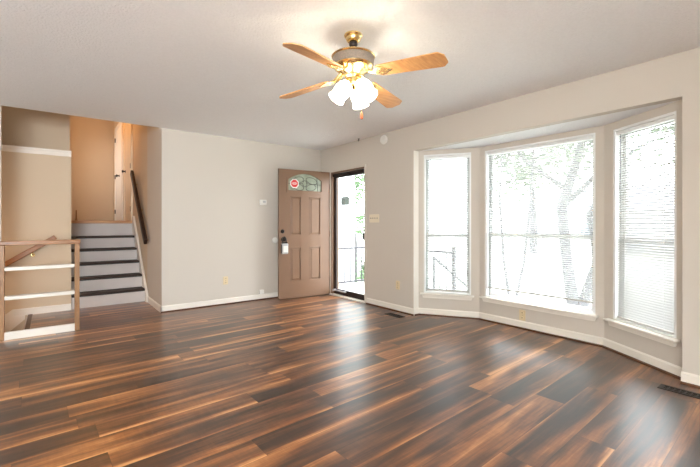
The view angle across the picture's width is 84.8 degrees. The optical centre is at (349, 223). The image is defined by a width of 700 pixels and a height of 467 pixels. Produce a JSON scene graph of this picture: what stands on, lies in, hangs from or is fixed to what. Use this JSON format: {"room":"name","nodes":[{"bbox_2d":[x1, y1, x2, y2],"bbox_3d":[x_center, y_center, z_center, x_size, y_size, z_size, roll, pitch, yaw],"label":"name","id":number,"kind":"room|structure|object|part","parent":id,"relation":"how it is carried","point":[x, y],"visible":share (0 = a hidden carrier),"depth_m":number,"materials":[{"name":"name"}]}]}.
{"room":"living room","nodes":[
{"label":"living room","id":0,"kind":"room"},
{"bbox_2d":[0,105,0,240],"bbox_3d":[-4.603,0.665,3.444,2.175,6.420,0.050,0,0,-38],"label":"wall","id":1,"kind":"structure","parent":0,"point":[0,105],"depth_m":4.09,"materials":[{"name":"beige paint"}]},
{"bbox_2d":[1,105,69,150],"bbox_3d":[-5.245,-1.755,4.787,2.815,1.580,0.100,0,0,-38],"label":"wall","id":2,"kind":"structure","parent":0,"point":[19,126],"depth_m":5.37,"materials":[{"name":"beige paint"}]},
{"bbox_2d":[1,151,70,330],"bbox_3d":[-5.073,1.455,4.566,2.815,4.840,0.520,0,0,-38],"label":"wall","id":3,"kind":"structure","parent":0,"point":[35,188],"depth_m":5.00,"materials":[{"name":"beige paint"}]},
{"bbox_2d":[5,310,26,331],"bbox_3d":[-4.676,1.956,3.985,2.000,1.738,0.875,0,0,-38],"label":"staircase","id":4,"kind":"structure","parent":3,"relation":"attached to","point":[11,322],"depth_m":4.83,"materials":[{"name":"paint"}]},
{"bbox_2d":[24,314,32,329],"bbox_3d":[-3.863,1.187,4.609,0.045,0.036,0.880,0,0,-38],"label":"trim","id":5,"kind":"structure","parent":3,"relation":"attached to","point":[29,318],"depth_m":4.58,"materials":[{"name":"brown wood"}]},
{"bbox_2d":[5,235,56,266],"bbox_3d":[-4.365,0.558,4.735,1.178,0.812,0.086,0,0,-38],"label":"handrail","id":6,"kind":"object","parent":3,"relation":"attached to","point":[36,247],"visible":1,"depth_m":4.87,"materials":[{"name":"brown wood"}]},
{"bbox_2d":[1,144,71,156],"bbox_3d":[-5.058,-0.950,4.549,2.818,0.080,0.525,0,0,-38],"label":"trim ledge","id":7,"kind":"object","parent":3,"relation":"attached to","point":[9,148],"visible":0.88,"depth_m":4.98,"materials":[{"name":"white paint"}]},
{"bbox_2d":[13,304,70,316],"bbox_3d":[-4.033,1.131,5.038,0.595,0.088,0.014,0,0,-38],"label":"baseboard","id":8,"kind":"structure","parent":3,"relation":"attached to","point":[63,307],"depth_m":5.02,"materials":[{"name":"white paint"}]},
{"bbox_2d":[70,115,112,220],"bbox_3d":[-6.043,-1.135,8.806,1.300,2.820,0.120,0,0,-38],"label":"wall","id":9,"kind":"structure","parent":0,"point":[91,139],"depth_m":8.82,"materials":[{"name":"beige paint"}]},
{"bbox_2d":[113,121,160,303],"bbox_3d":[-4.070,-0.685,7.187,0.120,3.720,5.058,0,0,-38],"label":"wall","id":10,"kind":"structure","parent":0,"point":[153,133],"depth_m":5.75,"materials":[{"name":"beige paint"}]},
{"bbox_2d":[114,122,122,220],"bbox_3d":[-4.991,-1.098,8.218,0.076,2.095,1.130,0,0,-38],"label":"door","id":11,"kind":"structure","parent":10,"relation":"in","point":[118,131],"depth_m":8.27,"materials":[{"name":"white paint"}]},
{"bbox_2d":[122,123,132,220],"bbox_3d":[-4.210,-1.098,7.217,0.076,2.095,0.890,0,0,-38],"label":"door","id":12,"kind":"structure","parent":10,"relation":"in","point":[128,128],"depth_m":7.20,"materials":[{"name":"beige paint"}]},
{"bbox_2d":[130,170,148,243],"bbox_3d":[-3.360,-0.308,6.117,0.086,1.218,1.298,0,0,-38],"label":"handrail","id":13,"kind":"object","parent":10,"relation":"attached to","point":[134,185],"visible":1,"depth_m":6.01,"materials":[{"name":"brown wood"}]},
{"bbox_2d":[148,296,161,312],"bbox_3d":[-2.766,1.131,5.406,0.014,0.088,0.912,0,0,-38],"label":"baseboard","id":14,"kind":"structure","parent":10,"relation":"attached to","point":[151,301],"depth_m":5.35,"materials":[{"name":"white paint"}]},
{"bbox_2d":[160,128,320,305],"bbox_3d":[-1.533,-0.045,5.882,2.516,2.440,0.120,0,0,-38],"label":"wall","id":15,"kind":"structure","parent":0,"point":[214,226],"depth_m":5.51,"materials":[{"name":"beige paint"}]},
{"bbox_2d":[160,292,277,312],"bbox_3d":[-1.495,1.131,5.817,2.524,0.088,0.030,0,0,-38],"label":"baseboard","id":16,"kind":"structure","parent":15,"relation":"attached to","point":[209,303],"depth_m":5.49,"materials":[{"name":"white paint"}]},
{"bbox_2d":[223,276,227,284],"bbox_3d":[-1.813,0.827,5.582,0.072,0.117,0.010,0,0,-38],"label":"wall outlet","id":17,"kind":"object","parent":15,"relation":"attached to","point":[225,279],"visible":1,"depth_m":5.58,"materials":[{"name":"beige plastic"}]},
{"bbox_2d":[259,200,266,204],"bbox_3d":[-1.349,-0.330,5.932,0.120,0.084,0.028,0,0,-38],"label":"thermostat","id":18,"kind":"object","parent":15,"relation":"attached to","point":[261,202],"visible":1,"depth_m":5.92,"materials":[{"name":"white plastic"}]},
{"bbox_2d":[339,175,354,284],"bbox_3d":[-0.452,-0.100,7.751,1.220,4.250,0.220,0,0,-38],"label":"wall","id":19,"kind":"structure","parent":0,"point":[346,184],"depth_m":7.96,"materials":[{"name":"white paint"}]},
{"bbox_2d":[341,196,349,204],"bbox_3d":[-0.094,-0.470,7.821,0.140,0.170,0.130,0,0,-38],"label":"wall lantern","id":20,"kind":"object","parent":19,"relation":"attached to","point":[345,200],"visible":1,"depth_m":7.77,"materials":[{"name":"grey metal"}]},
{"bbox_2d":[0,294,699,466],"bbox_3d":[-0.960,1.255,2.580,6.860,0.160,10.250,0,0,-38],"label":"floor","id":21,"kind":"structure","parent":0,"point":[326,380],"depth_m":2.61,"materials":[{"name":"brown wood"}]},
{"bbox_2d":[0,239,80,340],"bbox_3d":[-3.280,0.675,4.056,0.695,1.000,0.110,0,0,-38],"label":"guard railing","id":22,"kind":"object","parent":21,"relation":"on","point":[75,326],"visible":1,"depth_m":4.03,"materials":[{"name":"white wood"}]},
{"bbox_3d":[-3.518,0.697,3.869,0.044,0.955,0.090,0,0,-38],"label":"post","id":23,"kind":"part","parent":22,"relation":"part of","materials":[{"name":"brown wood"}]},
{"bbox_3d":[-3.278,0.755,4.065,0.576,0.036,0.087,0,0,-38],"label":"rail","id":24,"kind":"part","parent":22,"relation":"part of","materials":[{"name":"white paint"}]},
{"bbox_3d":[-3.278,0.460,4.065,0.576,0.036,0.087,0,0,-38],"label":"rail","id":25,"kind":"part","parent":22,"relation":"part of","materials":[{"name":"white paint"}]},
{"bbox_3d":[-3.261,1.136,4.044,0.576,0.078,0.036,0,0,-38],"label":"rail","id":26,"kind":"part","parent":22,"relation":"part of","materials":[{"name":"white paint"}]},
{"bbox_3d":[-3.280,0.197,4.056,0.695,0.045,0.110,0,0,-38],"label":"rail","id":27,"kind":"part","parent":22,"relation":"part of","materials":[{"name":"brown wood"}]},
{"bbox_3d":[-3.029,0.697,4.251,0.044,0.955,0.090,0,0,-38],"label":"post","id":28,"kind":"part","parent":22,"relation":"part of","materials":[{"name":"brown wood"}]},
{"bbox_2d":[71,216,147,308],"bbox_3d":[-3.791,0.520,5.975,0.928,1.310,1.325,0,0,-38],"label":"staircase","id":29,"kind":"structure","parent":21,"relation":"on","point":[111,263],"depth_m":5.98,"materials":[{"name":"paint"}]},
{"bbox_2d":[385,313,404,317],"bbox_3d":[0.575,1.172,4.906,0.100,0.006,0.280,0,0,-38],"label":"floor vent","id":30,"kind":"object","parent":21,"relation":"in","point":[390,314],"visible":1,"depth_m":4.89,"materials":[{"name":"brown metal"}]},
{"bbox_2d":[657,384,699,398],"bbox_3d":[2.337,1.172,2.646,0.100,0.006,0.320,0,0,-38],"label":"floor vent","id":31,"kind":"object","parent":21,"relation":"in","point":[661,386],"visible":1,"depth_m":2.68,"materials":[{"name":"brown metal"}]},
{"bbox_2d":[0,0,699,149],"bbox_3d":[-0.461,-1.345,1.556,6.386,0.160,8.022,0,0,-38],"label":"ceiling","id":32,"kind":"structure","parent":0,"point":[222,68],"depth_m":2.80,"materials":[{"name":"paint"}]},
{"bbox_2d":[279,30,447,118],"bbox_3d":[0.022,-0.980,2.567,0.958,0.570,0.958,0,0,-12],"label":"ceiling fan","id":33,"kind":"object","parent":32,"relation":"hanging from","point":[353,62],"visible":1,"depth_m":2.48,"materials":[{"name":"brown wood"}]},
{"bbox_3d":[-0.324,-0.971,2.797,0.452,0.061,0.137,0,0,32],"label":"blade","id":34,"kind":"part","parent":33,"relation":"part of","materials":[{"name":"brown wood"}]},
{"bbox_3d":[-0.208,-0.971,2.221,0.137,0.061,0.452,0,0,32],"label":"blade","id":35,"kind":"part","parent":33,"relation":"part of","materials":[{"name":"brown wood"}]},
{"bbox_3d":[-0.065,-0.872,2.538,0.149,0.163,0.124,0,0,-38],"label":"lamp shade","id":36,"kind":"part","parent":33,"relation":"part of","materials":[{"name":"white glass"}]},
{"bbox_3d":[0.022,-1.027,2.567,0.268,0.064,0.268,0,0,-38],"label":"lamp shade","id":37,"kind":"part","parent":33,"relation":"part of","materials":[{"name":"gold metal"}]},
{"bbox_3d":[0.063,-0.872,2.665,0.114,0.163,0.151,0,0,28],"label":"lamp shade","id":38,"kind":"part","parent":33,"relation":"part of","materials":[{"name":"white glass"}]},
{"bbox_3d":[0.107,-0.872,2.494,0.118,0.163,0.151,0,0,-38],"label":"lamp shade","id":39,"kind":"part","parent":33,"relation":"part of","materials":[{"name":"white glass"}]},
{"bbox_3d":[0.252,-0.971,2.913,0.137,0.061,0.452,0,0,32],"label":"blade","id":40,"kind":"part","parent":33,"relation":"part of","materials":[{"name":"brown wood"}]},
{"bbox_3d":[0.368,-0.971,2.337,0.452,0.061,0.137,0,0,32],"label":"blade","id":41,"kind":"part","parent":33,"relation":"part of","materials":[{"name":"brown wood"}]},
{"bbox_2d":[419,148,479,311],"bbox_3d":[1.280,0.168,4.881,0.803,2.214,0.100,0,0,19],"label":"wall","id":42,"kind":"structure","parent":0,"point":[473,305],"depth_m":4.75,"materials":[{"name":"beige paint"}]},
{"bbox_2d":[420,152,473,300],"bbox_3d":[1.234,0.031,4.873,0.662,1.836,0.165,0,0,19],"label":"window","id":43,"kind":"structure","parent":42,"relation":"in","point":[427,293],"depth_m":4.87,"materials":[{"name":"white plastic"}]},
{"bbox_3d":[1.226,0.897,4.849,0.662,0.020,0.115,0,0,19],"label":"sill","id":44,"kind":"part","parent":43,"relation":"part of","materials":[{"name":"white paint"}]},
{"bbox_2d":[426,155,468,292],"bbox_3d":[1.234,-0.002,4.867,0.535,1.723,0.045,0,0,19],"label":"window blind","id":45,"kind":"object","parent":43,"relation":"attached to","point":[457,157],"visible":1,"depth_m":4.87,"materials":[{"name":"white plastic"}]},
{"bbox_3d":[1.237,0.852,4.875,0.529,0.016,0.024,0,0,19],"label":"rail","id":46,"kind":"part","parent":45,"relation":"part of","materials":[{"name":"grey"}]},
{"bbox_3d":[1.259,-0.346,4.938,0.539,1.038,0.022,0,0,19],"label":"sash","id":47,"kind":"part","parent":43,"relation":"part of","materials":[{"name":"white plastic"}]},
{"bbox_3d":[1.251,0.500,4.915,0.539,0.751,0.022,0,0,19],"label":"sash","id":48,"kind":"part","parent":43,"relation":"part of","materials":[{"name":"white plastic"}]},
{"bbox_2d":[419,308,478,319],"bbox_3d":[1.233,1.131,4.828,0.749,0.088,0.030,0,0,19],"label":"baseboard","id":49,"kind":"structure","parent":42,"relation":"attached to","point":[422,311],"depth_m":4.82,"materials":[{"name":"white paint"}]},
{"bbox_3d":[1.230,1.166,4.822,0.749,0.018,0.016,0,0,19],"label":"shoe moulding","id":50,"kind":"part","parent":49,"relation":"part of","materials":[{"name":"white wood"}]},
{"bbox_2d":[321,47,699,374],"bbox_3d":[1.972,-0.045,3.530,0.120,2.440,8.142,0,0,-38],"label":"wall","id":51,"kind":"structure","parent":0,"point":[389,166],"depth_m":3.78,"materials":[{"name":"beige paint"}]},
{"bbox_2d":[329,164,365,302],"bbox_3d":[0.008,0.157,6.065,0.200,2.075,0.936,0,0,-38],"label":"door frame","id":52,"kind":"structure","parent":51,"relation":"in","point":[363,166],"depth_m":6.36,"materials":[{"name":"beige paint"}]},
{"bbox_2d":[278,168,329,298],"bbox_3d":[-0.705,0.156,6.132,0.902,2.022,0.117,0,0,-32],"label":"door","id":53,"kind":"structure","parent":52,"relation":"attached to","point":[303,195],"depth_m":6.13,"materials":[{"name":"beige paint"}]},
{"bbox_2d":[281,236,287,253],"bbox_3d":[-1.005,0.331,5.905,0.108,0.272,0.056,0,0,-32],"label":"lockbox","id":54,"kind":"object","parent":53,"relation":"hanging from","point":[284,246],"visible":1,"depth_m":5.88,"materials":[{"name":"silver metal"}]},
{"bbox_3d":[-0.858,0.636,6.058,0.187,0.538,0.019,0,0,-32],"label":"panel moulding","id":55,"kind":"part","parent":53,"relation":"part of","materials":[{"name":"beige paint"}]},
{"bbox_3d":[-0.858,-0.126,6.058,0.187,0.615,0.019,0,0,-32],"label":"panel moulding","id":56,"kind":"part","parent":53,"relation":"part of","materials":[{"name":"beige paint"}]},
{"bbox_3d":[-0.865,0.636,6.069,0.187,0.538,0.031,0,0,-32],"label":"panel","id":57,"kind":"part","parent":53,"relation":"part of","materials":[{"name":"beige paint"}]},
{"bbox_3d":[-0.865,-0.126,6.069,0.187,0.615,0.031,0,0,-32],"label":"panel","id":58,"kind":"part","parent":53,"relation":"part of","materials":[{"name":"beige paint"}]},
{"bbox_2d":[286,172,322,193],"bbox_3d":[-0.720,-0.663,6.146,0.646,0.336,0.027,0,0,-32],"label":"window","id":59,"kind":"structure","parent":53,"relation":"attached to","point":[296,182],"depth_m":6.14,"materials":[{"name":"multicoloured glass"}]},
{"bbox_3d":[-0.575,0.636,6.248,0.199,0.538,0.031,0,0,-32],"label":"panel","id":60,"kind":"part","parent":53,"relation":"part of","materials":[{"name":"beige paint"}]},
{"bbox_3d":[-0.568,0.636,6.237,0.199,0.538,0.019,0,0,-32],"label":"panel moulding","id":61,"kind":"part","parent":53,"relation":"part of","materials":[{"name":"beige paint"}]},
{"bbox_3d":[-0.568,-0.126,6.237,0.199,0.615,0.019,0,0,-32],"label":"panel moulding","id":62,"kind":"part","parent":53,"relation":"part of","materials":[{"name":"beige paint"}]},
{"bbox_3d":[-0.575,-0.126,6.248,0.199,0.615,0.031,0,0,-32],"label":"panel","id":63,"kind":"part","parent":53,"relation":"part of","materials":[{"name":"beige paint"}]},
{"bbox_2d":[333,169,363,299],"bbox_3d":[-0.012,0.164,6.050,0.080,1.985,0.840,0,0,-38],"label":"door","id":64,"kind":"structure","parent":52,"relation":"attached to","point":[336,290],"depth_m":6.34,"materials":[{"name":"brown metal"}]},
{"bbox_2d":[369,214,378,222],"bbox_3d":[0.350,-0.076,5.500,0.016,0.116,0.194,0,0,-38],"label":"light switch","id":65,"kind":"object","parent":51,"relation":"attached to","point":[373,218],"visible":1,"depth_m":5.49,"materials":[{"name":"beige plastic"}]},
{"bbox_2d":[380,135,387,143],"bbox_3d":[0.467,-1.170,5.334,0.036,0.128,0.128,0,0,-38],"label":"smoke detector","id":66,"kind":"object","parent":51,"relation":"attached to","point":[383,139],"visible":1,"depth_m":5.31,"materials":[{"name":"white plastic"}]},
{"bbox_2d":[366,298,413,315],"bbox_3d":[0.528,1.131,5.260,0.030,0.088,0.925,0,0,-38],"label":"baseboard","id":67,"kind":"structure","parent":51,"relation":"attached to","point":[394,307],"depth_m":5.21,"materials":[{"name":"white paint"}]},
{"bbox_2d":[396,281,399,289],"bbox_3d":[0.640,0.823,5.134,0.010,0.117,0.072,0,0,-38],"label":"wall outlet","id":68,"kind":"object","parent":51,"relation":"attached to","point":[397,282],"visible":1,"depth_m":5.12,"materials":[{"name":"beige plastic"}]},
{"bbox_2d":[413,151,418,308],"bbox_3d":[0.853,0.118,4.939,0.096,2.114,0.005,0,0,-38],"label":"trim","id":69,"kind":"structure","parent":51,"relation":"attached to","point":[415,153],"depth_m":4.93,"materials":[{"name":"white paint"}]},
{"bbox_2d":[414,308,418,315],"bbox_3d":[0.863,1.131,4.930,0.091,0.088,0.030,0,0,-38],"label":"baseboard","id":70,"kind":"structure","parent":51,"relation":"attached to","point":[416,310],"depth_m":4.92,"materials":[{"name":"white paint"}]},
{"bbox_2d":[680,371,699,388],"bbox_3d":[3.425,1.131,1.546,0.030,0.088,3.226,0,0,-38],"label":"baseboard","id":71,"kind":"structure","parent":51,"relation":"attached to","point":[688,379],"depth_m":2.77,"materials":[{"name":"white paint"}]},
{"bbox_3d":[3.419,1.166,1.541,0.016,0.018,3.226,0,0,-38],"label":"shoe moulding","id":72,"kind":"part","parent":71,"relation":"part of","materials":[{"name":"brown wood"}]},
{"bbox_2d":[480,125,603,337],"bbox_3d":[2.050,0.168,4.217,0.100,2.214,1.350,0,0,-38],"label":"wall","id":73,"kind":"structure","parent":0,"point":[596,328],"depth_m":3.94,"materials":[{"name":"beige paint"}]},
{"bbox_2d":[519,309,524,320],"bbox_3d":[1.927,1.023,4.286,0.010,0.117,0.072,0,0,-38],"label":"wall outlet","id":74,"kind":"object","parent":73,"relation":"attached to","point":[521,312],"visible":1,"depth_m":4.28,"materials":[{"name":"beige plastic"}]},
{"bbox_2d":[479,133,598,320],"bbox_3d":[2.027,0.029,4.210,0.165,1.829,1.277,0,0,-38],"label":"window","id":75,"kind":"structure","parent":73,"relation":"in","point":[580,312],"depth_m":4.24,"materials":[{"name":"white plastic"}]},
{"bbox_3d":[2.007,0.892,4.195,0.115,0.020,1.277,0,0,-38],"label":"sill","id":76,"kind":"part","parent":75,"relation":"part of","materials":[{"name":"white paint"}]},
{"bbox_2d":[487,136,592,302],"bbox_3d":[2.027,-0.041,4.201,0.045,1.641,1.155,0,0,-38],"label":"window blind","id":77,"kind":"object","parent":75,"relation":"attached to","point":[589,138],"visible":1,"depth_m":4.16,"materials":[{"name":"white plastic"}]},
{"bbox_3d":[2.033,0.772,4.206,0.024,0.016,1.149,0,0,-38],"label":"rail","id":78,"kind":"part","parent":77,"relation":"part of","materials":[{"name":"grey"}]},
{"bbox_3d":[2.086,-0.353,4.247,0.022,1.021,1.159,0,0,-38],"label":"sash","id":79,"kind":"part","parent":75,"relation":"part of","materials":[{"name":"white plastic"}]},
{"bbox_3d":[2.067,0.490,4.233,0.022,0.761,1.159,0,0,-38],"label":"sash","id":80,"kind":"part","parent":75,"relation":"part of","materials":[{"name":"glass"}]},
{"bbox_2d":[479,312,603,346],"bbox_3d":[1.999,1.131,4.177,0.030,0.088,1.344,0,0,-38],"label":"baseboard","id":81,"kind":"structure","parent":73,"relation":"attached to","point":[542,329],"depth_m":4.08,"materials":[{"name":"white paint"}]},
{"bbox_2d":[423,100,678,150],"bbox_3d":[1.920,-0.989,4.091,0.540,0.100,2.710,0,0,-38],"label":"ceiling","id":82,"kind":"structure","parent":0,"point":[606,119],"depth_m":3.82,"materials":[{"name":"paint"}]},
{"bbox_2d":[604,100,681,366],"bbox_3d":[2.518,0.168,3.285,0.100,2.214,0.856,0,0,-7],"label":"wall","id":83,"kind":"structure","parent":0,"point":[670,354],"depth_m":3.42,"materials":[{"name":"beige paint"}]},
{"bbox_2d":[603,111,679,346],"bbox_3d":[2.498,0.038,3.263,0.165,1.817,0.703,0,0,-6],"label":"window","id":84,"kind":"structure","parent":83,"relation":"in","point":[645,333],"depth_m":3.40,"materials":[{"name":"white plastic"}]},
{"bbox_3d":[2.473,0.895,3.261,0.115,0.020,0.703,0,0,-6],"label":"sill","id":85,"kind":"part","parent":84,"relation":"part of","materials":[{"name":"white paint"}]},
{"bbox_2d":[617,115,673,333],"bbox_3d":[2.494,0.008,3.248,0.045,1.709,0.565,0,0,-7],"label":"window blind","id":86,"kind":"object","parent":84,"relation":"attached to","point":[657,311],"visible":0.88,"depth_m":3.22,"materials":[{"name":"white plastic"}]},
{"bbox_3d":[2.502,0.855,3.249,0.024,0.016,0.559,0,0,-6],"label":"rail","id":87,"kind":"part","parent":86,"relation":"part of","materials":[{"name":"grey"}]},
{"bbox_3d":[2.545,0.497,3.254,0.022,0.744,0.569,0,0,-6],"label":"sash","id":88,"kind":"part","parent":84,"relation":"part of","materials":[{"name":"glass"}]},
{"bbox_3d":[2.569,-0.338,3.256,0.022,1.021,0.569,0,0,-6],"label":"sash","id":89,"kind":"part","parent":84,"relation":"part of","materials":[{"name":"white plastic"}]},
{"bbox_2d":[602,338,681,379],"bbox_3d":[2.455,1.131,3.260,0.031,0.088,0.782,0,0,-7],"label":"baseboard","id":90,"kind":"structure","parent":83,"relation":"attached to","point":[670,369],"depth_m":3.20,"materials":[{"name":"white paint"}]},
{"label":"outside","id":91,"kind":"structure","parent":0,"visible":0},
{"bbox_2d":[356,234,673,307],"bbox_3d":[18.849,2.175,27.379,56.600,0.300,100.000,0,0,-38],"label":"ground","id":92,"kind":"structure","parent":91,"point":[359,240],"depth_m":14.99,"materials":[{"name":"white"}]},
{"bbox_2d":[355,174,363,276],"bbox_3d":[0.051,-0.751,11.322,3.399,5.667,3.150,0,0,-38],"label":"tree","id":93,"kind":"object","parent":92,"relation":"on","point":[360,217],"visible":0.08,"depth_m":11.38,"materials":[{"name":"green plant"}]},
{"bbox_3d":[0.060,-1.539,11.309,3.399,4.190,3.182,0,0,-38],"label":"crown","id":94,"kind":"part","parent":93,"relation":"part of","materials":[{"name":"green plant"}]},
{"bbox_2d":[355,245,363,282],"bbox_3d":[0.457,1.275,9.379,1.124,1.504,1.037,0,0,-38],"label":"shrub","id":95,"kind":"object","parent":92,"relation":"on","point":[359,266],"visible":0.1,"depth_m":9.37,"materials":[{"name":"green plant"}]},
{"bbox_2d":[432,257,466,287],"bbox_3d":[2.001,1.308,7.330,1.268,1.435,0.036,0,0,-38],"label":"railing","id":96,"kind":"object","parent":92,"relation":"on","point":[432,257],"visible":0.12,"depth_m":7.04,"materials":[{"name":"white wood"}]},
{"bbox_3d":[1.524,1.021,6.958,0.036,0.808,0.036,0,0,-38],"label":"post","id":97,"kind":"part","parent":96,"relation":"part of","materials":[{"name":"grey metal"}]},
{"bbox_2d":[498,150,533,295],"bbox_3d":[3.659,0.053,8.409,0.757,4.058,0.077,0,0,14],"label":"tree","id":98,"kind":"object","parent":92,"relation":"on","point":[525,244],"visible":0.42,"depth_m":8.38,"materials":[{"name":"grey plant"}]},
{"bbox_2d":[494,145,583,252],"bbox_3d":[12.556,-2.793,26.985,7.380,9.776,7.223,0,0,-38],"label":"tree","id":99,"kind":"object","parent":92,"relation":"on","point":[530,250],"visible":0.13,"depth_m":26.68,"materials":[{"name":"grey plant"}]},
{"bbox_3d":[12.556,-4.402,26.985,7.380,6.557,7.223,0,0,-38],"label":"crown","id":100,"kind":"part","parent":99,"relation":"part of","materials":[{"name":"green plant"}]},
{"bbox_2d":[513,185,673,254],"bbox_3d":[21.979,-0.375,27.918,8.200,4.800,17.000,0,0,-38],"label":"house","id":101,"kind":"structure","parent":92,"relation":"on","point":[553,230],"depth_m":28.89,"materials":[{"name":"grey"}]},
{"bbox_3d":[15.605,0.475,30.303,0.020,1.100,1.600,0,0,-38],"label":"pane","id":102,"kind":"part","parent":101,"relation":"part of","materials":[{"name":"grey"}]},
{"bbox_3d":[17.573,0.475,27.779,0.020,1.100,1.600,0,0,-38],"label":"pane","id":103,"kind":"part","parent":101,"relation":"part of","materials":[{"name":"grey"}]},
{"bbox_3d":[19.207,0.900,25.757,0.070,2.050,1.000,0,0,-38],"label":"entry door","id":104,"kind":"part","parent":101,"relation":"part of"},
{"bbox_2d":[519,123,673,306],"bbox_3d":[6.754,-1.371,8.774,5.369,6.970,6.594,0,0,-38],"label":"tree","id":105,"kind":"object","parent":92,"relation":"on","point":[571,302],"visible":0.02,"depth_m":8.92,"materials":[{"name":"grey plant"}]},
{"bbox_3d":[6.754,-2.361,8.774,5.369,4.990,6.594,0,0,-38],"label":"crown","id":106,"kind":"part","parent":105,"relation":"part of","materials":[{"name":"green plant"}]},
{"bbox_3d":[0.534,1.680,6.820,1.570,0.690,2.500,0,0,-38],"label":"porch base","id":107,"kind":"object","parent":92,"relation":"on","visible":0},
{"bbox_2d":[339,282,363,293],"bbox_3d":[0.561,1.290,6.810,1.660,0.090,2.550,0,0,-38],"label":"floor","id":108,"kind":"structure","parent":107,"relation":"on","point":[358,287],"depth_m":7.48,"materials":[{"name":"white"}]},
{"bbox_2d":[339,246,455,289],"bbox_3d":[0.541,0.745,6.889,1.525,1.000,2.150,0,0,-38],"label":"porch railing","id":109,"kind":"object","parent":108,"relation":"on","point":[344,248],"visible":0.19,"depth_m":7.62,"materials":[{"name":"white wood"}]},
{"bbox_3d":[0.532,1.175,6.892,1.515,0.030,2.115,0,0,-38],"label":"rail","id":110,"kind":"part","parent":109,"relation":"part of","materials":[{"name":"grey metal"}]},
{"bbox_3d":[0.532,0.495,6.895,1.520,0.035,2.120,0,0,-38],"label":"rail","id":111,"kind":"part","parent":109,"relation":"part of","materials":[{"name":"grey metal"}]},
{"bbox_3d":[1.768,0.815,6.514,0.050,0.860,0.050,0,0,-38],"label":"post","id":112,"kind":"part","parent":109,"relation":"part of","materials":[{"name":"grey metal"}]},
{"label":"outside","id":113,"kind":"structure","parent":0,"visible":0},
{"bbox_2d":[357,244,673,281],"bbox_3d":[10.017,2.015,20.492,7.000,0.020,100.000,0,0,-38],"label":"street","id":114,"kind":"structure","parent":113,"point":[547,259],"depth_m":20.35,"materials":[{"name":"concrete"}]}
]}

